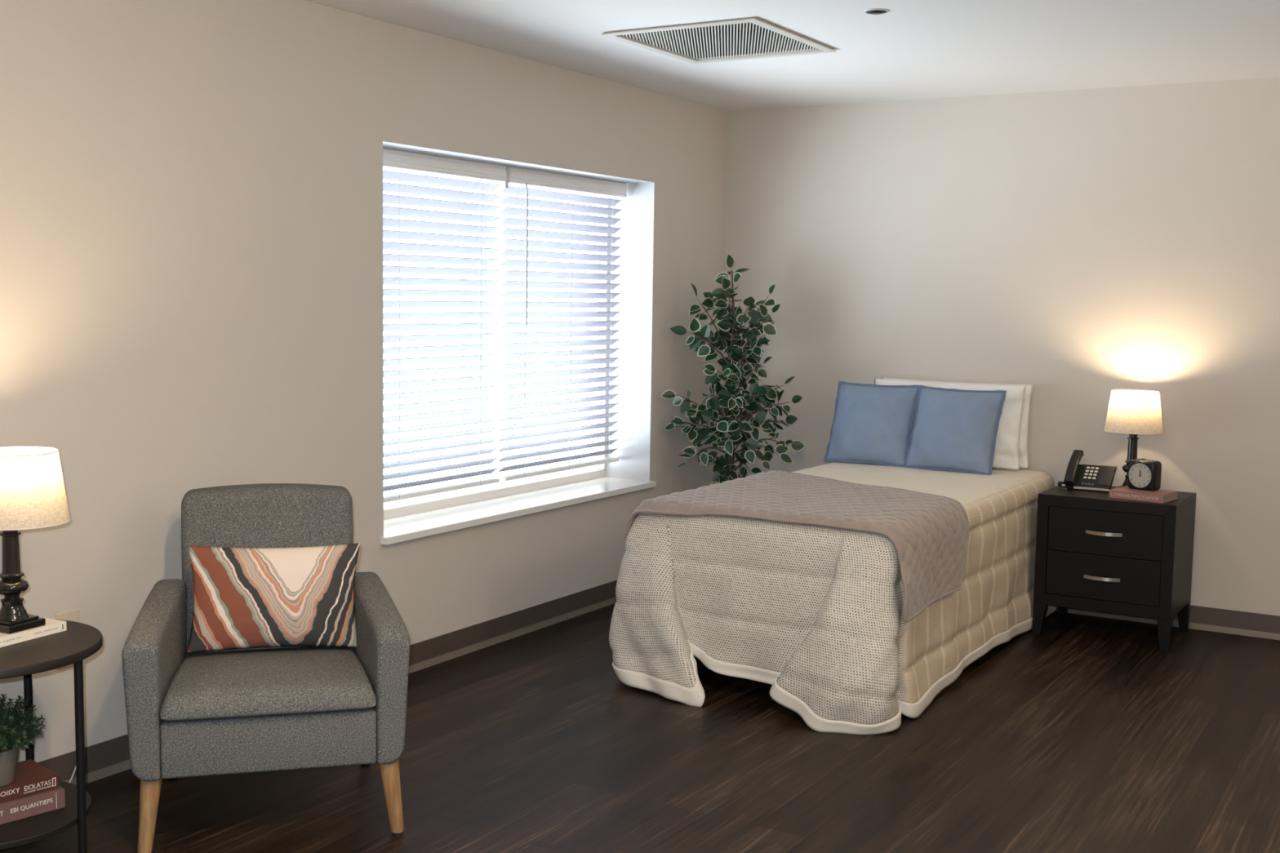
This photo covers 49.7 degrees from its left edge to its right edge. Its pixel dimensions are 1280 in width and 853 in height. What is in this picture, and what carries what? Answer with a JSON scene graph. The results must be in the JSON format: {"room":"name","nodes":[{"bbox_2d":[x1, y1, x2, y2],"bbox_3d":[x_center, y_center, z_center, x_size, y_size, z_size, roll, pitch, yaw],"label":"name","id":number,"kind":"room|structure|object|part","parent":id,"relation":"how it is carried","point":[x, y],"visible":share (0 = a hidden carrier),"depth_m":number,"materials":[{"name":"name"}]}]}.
{"room":"care facility","nodes":[
{"label":"care facility","id":0,"kind":"room"},
{"bbox_2d":[0,0,728,762],"bbox_3d":[-1.651,-0.181,4.250,0.300,2.440,7.600,4,6,31],"label":"wall","id":1,"kind":"structure","parent":0,"point":[191,190],"depth_m":4.49,"materials":[{"name":"paint"}]},
{"bbox_2d":[55,608,79,669],"bbox_3d":[-1.665,0.619,4.025,0.008,0.164,0.076,4,6,31],"label":"wall outlet","id":2,"kind":"object","parent":1,"relation":"attached to","point":[73,615],"visible":0.16,"depth_m":4.02,"materials":[{"name":"beige plastic"}]},
{"bbox_2d":[68,659,85,782],"bbox_3d":[-1.680,0.858,3.945,0.032,0.425,0.270,2,6,16],"label":"power cord","id":3,"kind":"object","parent":1,"relation":"attached to","point":[83,660],"visible":0.22,"depth_m":4.06,"materials":[{"name":"grey plastic"}]},
{"bbox_2d":[37,580,617,785],"bbox_3d":[-1.535,0.991,4.280,0.015,0.105,7.600,4,6,31],"label":"baseboard","id":4,"kind":"structure","parent":1,"relation":"attached to","point":[106,758],"depth_m":5.62,"materials":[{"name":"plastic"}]},
{"bbox_2d":[501,165,509,188],"bbox_3d":[-0.578,-1.073,5.941,0.030,0.096,0.028,4,6,31],"label":"bracket","id":5,"kind":"object","parent":1,"relation":"attached to","point":[506,184],"visible":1,"depth_m":5.94,"materials":[{"name":"grey paint"}]},
{"bbox_2d":[382,140,654,536],"bbox_3d":[-0.561,-0.396,6.003,0.270,1.463,1.950,4,6,31],"label":"window frame","id":6,"kind":"structure","parent":1,"relation":"attached to","point":[636,252],"depth_m":6.80,"materials":[{"name":"white paint"}]},
{"bbox_2d":[381,195,656,545],"bbox_3d":[-0.561,-0.381,6.005,0.330,1.493,1.974,4,6,31],"label":"window","id":7,"kind":"structure","parent":1,"relation":"in","point":[423,518],"depth_m":6.10,"materials":[{"name":"white paint"}]},
{"bbox_2d":[382,148,506,502],"bbox_3d":[-0.856,-0.402,5.602,0.075,1.368,0.936,4,6,31],"label":"window blind","id":8,"kind":"object","parent":7,"relation":"attached to","point":[395,159],"visible":0.81,"depth_m":5.66,"materials":[{"name":"white plastic"}]},
{"bbox_3d":[-0.968,-0.365,5.438,0.056,1.305,0.002,4,6,31],"label":"ladder cord","id":9,"kind":"part","parent":8,"relation":"part of","materials":[{"name":"white fabric"}]},
{"bbox_3d":[-0.875,0.269,5.671,0.052,0.017,0.924,4,6,31],"label":"rail","id":10,"kind":"part","parent":8,"relation":"part of","materials":[{"name":"white plastic"}]},
{"bbox_3d":[-0.699,-0.403,5.881,0.056,1.305,0.002,4,6,31],"label":"ladder cord","id":11,"kind":"part","parent":8,"relation":"part of","materials":[{"name":"white fabric"}]},
{"bbox_3d":[-0.566,0.347,6.070,0.254,0.028,1.950,4,6,31],"label":"sill","id":12,"kind":"part","parent":7,"relation":"part of","materials":[{"name":"paint"}]},
{"bbox_2d":[497,166,626,481],"bbox_3d":[-0.345,-0.473,6.426,0.090,1.368,0.950,4,6,31],"label":"window blind","id":13,"kind":"object","parent":7,"relation":"attached to","point":[522,176],"visible":0.98,"depth_m":6.38,"materials":[{"name":"white plastic"}]},
{"bbox_3d":[-0.532,-0.426,6.154,0.056,1.305,0.002,4,6,31],"label":"ladder cord","id":14,"kind":"part","parent":13,"relation":"part of","materials":[{"name":"white fabric"}]},
{"bbox_3d":[-0.370,0.198,6.499,0.052,0.017,0.938,4,6,31],"label":"rail","id":15,"kind":"part","parent":13,"relation":"part of","materials":[{"name":"white plastic"}]},
{"bbox_3d":[-0.346,-0.453,6.460,0.056,1.305,0.002,4,6,31],"label":"ladder cord","id":16,"kind":"part","parent":13,"relation":"part of","materials":[{"name":"white fabric"}]},
{"bbox_3d":[-0.164,-0.479,6.758,0.056,1.305,0.002,4,6,31],"label":"ladder cord","id":17,"kind":"part","parent":13,"relation":"part of","materials":[{"name":"white fabric"}]},
{"bbox_2d":[0,603,1279,852],"bbox_3d":[0.572,1.247,3.018,5.650,0.100,7.800,4,6,31],"label":"floor","id":18,"kind":"structure","parent":0,"point":[1080,735],"depth_m":4.33,"materials":[{"name":"brown wood"}]},
{"bbox_2d":[0,619,102,852],"bbox_3d":[-1.634,0.829,3.465,0.544,0.580,0.544,4,6,31],"label":"side table","id":19,"kind":"object","parent":18,"relation":"on","point":[80,641],"visible":0.7,"depth_m":3.41,"materials":[{"name":"black laminate"}]},
{"bbox_3d":[-1.642,0.817,3.712,0.021,0.556,0.021,4,6,31],"label":"leg","id":20,"kind":"part","parent":19,"relation":"part of","materials":[{"name":"black metal"}]},
{"bbox_2d":[0,786,65,825],"bbox_3d":[-1.601,0.945,3.473,0.166,0.049,0.240,6,7,42],"label":"book","id":21,"kind":"object","parent":19,"relation":"on","point":[20,808],"visible":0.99,"depth_m":3.44,"materials":[{"name":"red paper"}]},
{"bbox_2d":[0,759,58,803],"bbox_3d":[-1.610,0.900,3.474,0.159,0.037,0.230,6,7,42],"label":"book","id":22,"kind":"object","parent":21,"relation":"on","point":[32,777],"visible":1,"depth_m":3.48,"materials":[{"name":"red paper"}]},
{"bbox_2d":[0,693,44,786],"bbox_3d":[-1.602,0.774,3.430,0.223,0.222,0.229,1,5,-1],"label":"potted plant","id":23,"kind":"object","parent":22,"relation":"on","point":[14,734],"visible":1,"depth_m":3.42,"materials":[{"name":"green plant"}]},
{"bbox_3d":[-1.603,0.841,3.434,0.110,0.090,0.110,4,6,31],"label":"pot","id":24,"kind":"part","parent":23,"relation":"part of","materials":[{"name":"white ceramic"}]},
{"bbox_2d":[0,617,66,647],"bbox_3d":[-1.609,0.523,3.488,0.146,0.025,0.270,4,6,26],"label":"book","id":25,"kind":"object","parent":19,"relation":"on","point":[52,626],"visible":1,"depth_m":3.49,"materials":[{"name":"beige paper"}]},
{"bbox_2d":[0,446,71,634],"bbox_3d":[-1.569,0.285,3.482,0.251,0.451,0.251,4,6,26],"label":"table lamp","id":26,"kind":"object","parent":25,"relation":"on","point":[33,495],"visible":1,"depth_m":3.43,"materials":[{"name":"white fabric"}]},
{"bbox_3d":[-1.568,0.062,3.462,0.206,0.003,0.206,4,6,26],"label":"shade trim","id":27,"kind":"part","parent":26,"relation":"part of","materials":[{"name":"white fabric"}]},
{"bbox_3d":[-1.567,0.151,3.469,0.248,0.180,0.248,4,6,26],"label":"lamp shade","id":28,"kind":"part","parent":26,"relation":"part of","materials":[{"name":"fabric"}]},
{"bbox_3d":[-1.569,0.240,3.478,0.251,0.003,0.251,4,6,26],"label":"shade trim","id":29,"kind":"part","parent":26,"relation":"part of","materials":[{"name":"white fabric"}]},
{"bbox_2d":[0,780,92,849],"bbox_3d":[-1.636,0.976,3.479,0.476,0.016,0.476,4,6,31],"label":"shelf","id":30,"kind":"object","parent":19,"relation":"attached to","point":[40,827],"depth_m":3.41,"materials":[{"name":"black laminate"}]},
{"bbox_3d":[-1.389,0.848,3.431,0.021,0.556,0.021,4,6,31],"label":"leg","id":31,"kind":"part","parent":19,"relation":"part of","materials":[{"name":"black metal"}]},
{"bbox_2d":[121,483,409,852],"bbox_3d":[-1.056,0.643,3.940,0.728,0.876,0.740,-1,6,-15],"label":"armchair","id":32,"kind":"object","parent":18,"relation":"on","point":[270,708],"visible":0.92,"depth_m":3.69,"materials":[{"name":"grey fabric"}]},
{"bbox_3d":[-1.278,1.006,3.593,0.055,0.194,0.076,5,7,35],"label":"leg","id":33,"kind":"part","parent":32,"relation":"part of","materials":[{"name":"brown wood"}]},
{"bbox_3d":[-1.331,0.676,3.827,0.096,0.425,0.623,0,6,-11],"label":"arm","id":34,"kind":"part","parent":32,"relation":"part of"},
{"bbox_3d":[-1.119,0.463,4.165,0.499,0.561,0.240,-1,6,-15],"label":"backrest","id":35,"kind":"part","parent":32,"relation":"part of","materials":[{"name":"grey fabric"}]},
{"bbox_2d":[160,646,376,721],"bbox_3d":[-1.027,0.696,3.834,0.546,0.088,0.511,-1,6,-15],"label":"seat cushion","id":36,"kind":"object","parent":32,"relation":"on","point":[270,683],"depth_m":3.66,"materials":[{"name":"grey fabric"}]},
{"bbox_3d":[-1.047,0.807,3.911,0.548,0.148,0.596,-1,6,-15],"label":"seat","id":37,"kind":"part","parent":32,"relation":"part of","materials":[{"name":"grey fabric"}]},
{"bbox_2d":[186,542,360,653],"bbox_3d":[-1.051,0.492,3.979,0.488,0.306,0.141,0,6,-14],"label":"lumbar pillow","id":38,"kind":"object","parent":32,"relation":"on","point":[244,597],"visible":1,"depth_m":3.93,"materials":[{"name":"multicoloured fabric"}]},
{"bbox_3d":[-0.761,0.670,3.981,0.096,0.425,0.623,-1,6,-19],"label":"arm","id":39,"kind":"part","parent":32,"relation":"part of"},
{"bbox_3d":[-0.678,1.000,3.751,0.055,0.194,0.079,-3,7,-38],"label":"leg","id":40,"kind":"part","parent":32,"relation":"part of","materials":[{"name":"brown wood"}]},
{"bbox_2d":[660,253,805,484],"bbox_3d":[0.464,-0.015,6.849,0.604,1.680,0.530,4,6,31],"label":"potted ficus","id":41,"kind":"object","parent":18,"relation":"on","point":[731,398],"visible":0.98,"depth_m":6.83,"materials":[{"name":"green plant"}]},
{"bbox_2d":[608,462,1057,734],"bbox_3d":[0.916,0.599,5.817,1.184,0.677,2.318,4,6,31],"label":"comforter","id":42,"kind":"object","parent":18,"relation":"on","point":[812,613],"visible":0.74,"depth_m":5.02,"materials":[{"name":"white fabric"}]},
{"bbox_2d":[624,470,969,622],"bbox_3d":[0.713,0.464,5.463,1.236,0.409,1.217,4,6,31],"label":"throw blanket","id":43,"kind":"object","parent":42,"relation":"on","point":[929,533],"visible":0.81,"depth_m":5.13,"materials":[{"name":"beige fabric"}]},
{"bbox_2d":[823,381,919,466],"bbox_3d":[1.126,-0.012,6.713,0.429,0.392,0.231,4,6,31],"label":"throw pillow","id":44,"kind":"object","parent":42,"relation":"on","point":[873,424],"visible":1,"depth_m":6.64,"materials":[{"name":"blue fabric"}]},
{"bbox_2d":[874,377,1026,470],"bbox_3d":[1.472,-0.018,6.665,0.756,0.396,0.166,4,6,30],"label":"bed pillow","id":45,"kind":"object","parent":42,"relation":"on","point":[1006,453],"visible":0.32,"depth_m":6.48,"materials":[{"name":"white fabric"}]},
{"bbox_2d":[903,385,1006,475],"bbox_3d":[1.475,0.016,6.484,0.429,0.394,0.232,5,7,35],"label":"throw pillow","id":46,"kind":"object","parent":42,"relation":"on","point":[953,430],"visible":1,"depth_m":6.42,"materials":[{"name":"blue fabric"}]},
{"bbox_2d":[881,377,1033,468],"bbox_3d":[1.526,-0.023,6.726,0.755,0.400,0.152,4,6,28],"label":"bed pillow","id":47,"kind":"object","parent":42,"relation":"on","point":[1024,436],"visible":0.13,"depth_m":6.54,"materials":[{"name":"white fabric"}]},
{"bbox_2d":[1031,485,1196,652],"bbox_3d":[2.108,0.608,6.143,0.577,0.625,0.500,4,6,31],"label":"nightstand","id":48,"kind":"object","parent":18,"relation":"on","point":[1095,551],"visible":0.96,"depth_m":5.95,"materials":[{"name":"black wood"}]},
{"bbox_3d":[1.778,0.850,6.133,0.054,0.135,0.054,4,6,31],"label":"leg","id":49,"kind":"part","parent":48,"relation":"part of","materials":[{"name":"black wood"}]},
{"bbox_3d":[1.996,0.819,6.491,0.054,0.135,0.054,4,6,31],"label":"leg","id":50,"kind":"part","parent":48,"relation":"part of","materials":[{"name":"black wood"}]},
{"bbox_2d":[1057,449,1116,492],"bbox_3d":[2.022,0.199,6.243,0.233,0.167,0.184,4,6,31],"label":"desk telephone","id":51,"kind":"object","parent":48,"relation":"on","point":[1084,477],"visible":1,"depth_m":6.22,"materials":[{"name":"black plastic"}]},
{"bbox_3d":[1.913,0.262,6.249,0.053,0.027,0.064,-1,6,-15],"label":"coiled cord","id":52,"kind":"part","parent":51,"relation":"part of","materials":[{"name":"black plastic"}]},
{"bbox_3d":[2.091,0.224,6.196,0.056,0.074,0.094,4,6,31],"label":"display panel","id":53,"kind":"part","parent":51,"relation":"part of","materials":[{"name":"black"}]},
{"bbox_3d":[1.985,0.654,5.945,0.152,0.015,0.029,4,6,31],"label":"drawer handle","id":54,"kind":"part","parent":48,"relation":"part of","materials":[{"name":"silver metal"}]},
{"bbox_3d":[2.110,0.637,6.151,0.477,0.192,0.449,4,6,31],"label":"drawer","id":55,"kind":"part","parent":48,"relation":"part of","materials":[{"name":"black wood"}]},
{"bbox_3d":[1.988,0.460,5.927,0.152,0.015,0.029,4,6,31],"label":"drawer handle","id":56,"kind":"part","parent":48,"relation":"part of","materials":[{"name":"silver metal"}]},
{"bbox_3d":[1.995,0.557,5.950,0.577,0.490,0.012,4,6,31],"label":"frame","id":57,"kind":"part","parent":48,"relation":"part of","materials":[{"name":"black wood"}]},
{"bbox_3d":[2.113,0.442,6.132,0.477,0.192,0.449,4,6,31],"label":"drawer","id":58,"kind":"part","parent":48,"relation":"part of","materials":[{"name":"black wood"}]},
{"bbox_2d":[1103,389,1163,488],"bbox_3d":[2.198,0.068,6.158,0.251,0.451,0.251,4,6,31],"label":"table lamp","id":59,"kind":"object","parent":48,"relation":"on","point":[1133,413],"visible":0.81,"depth_m":6.06,"materials":[{"name":"white fabric"}]},
{"bbox_3d":[2.198,0.022,6.154,0.251,0.003,0.251,4,6,31],"label":"shade trim","id":60,"kind":"part","parent":59,"relation":"part of","materials":[{"name":"white fabric"}]},
{"bbox_3d":[2.200,-0.066,6.145,0.248,0.180,0.248,4,6,31],"label":"lamp shade","id":61,"kind":"part","parent":59,"relation":"part of","materials":[{"name":"fabric"}]},
{"bbox_3d":[2.201,-0.155,6.137,0.206,0.003,0.206,4,6,31],"label":"shade trim","id":62,"kind":"part","parent":59,"relation":"part of","materials":[{"name":"white fabric"}]},
{"bbox_2d":[1109,485,1177,503],"bbox_3d":[2.179,0.294,5.974,0.232,0.035,0.189,5,7,40],"label":"book","id":63,"kind":"object","parent":48,"relation":"on","point":[1161,496],"visible":1,"depth_m":5.92,"materials":[{"name":"red paper"}]},
{"bbox_2d":[1127,454,1161,490],"bbox_3d":[2.190,0.197,5.999,0.080,0.153,0.128,-4,7,-42],"label":"alarm clock","id":64,"kind":"object","parent":63,"relation":"on","point":[1142,473],"visible":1,"depth_m":5.97,"materials":[{"name":"black plastic"}]},
{"bbox_3d":[2.224,0.883,5.863,0.054,0.135,0.054,4,6,31],"label":"leg","id":65,"kind":"part","parent":48,"relation":"part of","materials":[{"name":"black wood"}]},
{"bbox_3d":[2.443,0.852,6.222,0.054,0.135,0.054,4,6,31],"label":"leg","id":66,"kind":"part","parent":48,"relation":"part of","materials":[{"name":"black wood"}]},
{"bbox_2d":[303,0,1279,111],"bbox_3d":[0.612,-1.291,2.775,5.650,0.120,7.800,4,6,31],"label":"ceiling","id":67,"kind":"structure","parent":0,"point":[917,49],"depth_m":5.22,"materials":[{"name":"white paint"}]},
{"bbox_2d":[600,17,836,63],"bbox_3d":[0.314,-1.522,5.280,0.640,0.114,0.716,4,6,31],"label":"ceiling vent","id":68,"kind":"object","parent":67,"relation":"in","point":[747,38],"visible":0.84,"depth_m":5.42,"materials":[{"name":"silver metal"}]},
{"bbox_2d":[863,8,889,14],"bbox_3d":[0.803,-1.405,4.687,0.086,0.010,0.086,4,6,31],"label":"ceiling fitting","id":69,"kind":"object","parent":67,"relation":"attached to","point":[873,11],"visible":1,"depth_m":4.67,"materials":[{"name":"grey paint"}]},
{"bbox_2d":[866,9,887,13],"bbox_3d":[0.803,-1.407,4.687,0.071,0.004,0.071,4,6,31],"label":"sprinkler","id":70,"kind":"object","parent":69,"relation":"on","point":[868,11],"depth_m":4.68,"materials":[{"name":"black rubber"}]},
{"bbox_2d":[721,76,1279,616],"bbox_3d":[2.569,-0.301,6.189,5.500,2.440,0.100,4,6,31],"label":"wall","id":71,"kind":"structure","parent":0,"point":[1078,246],"depth_m":6.48,"materials":[{"name":"paint"}]},
{"bbox_2d":[1056,604,1279,639],"bbox_3d":[2.649,0.875,6.174,5.200,0.105,0.015,4,6,31],"label":"baseboard","id":72,"kind":"structure","parent":71,"relation":"attached to","point":[1201,618],"depth_m":6.19,"materials":[{"name":"plastic"}]}
]}

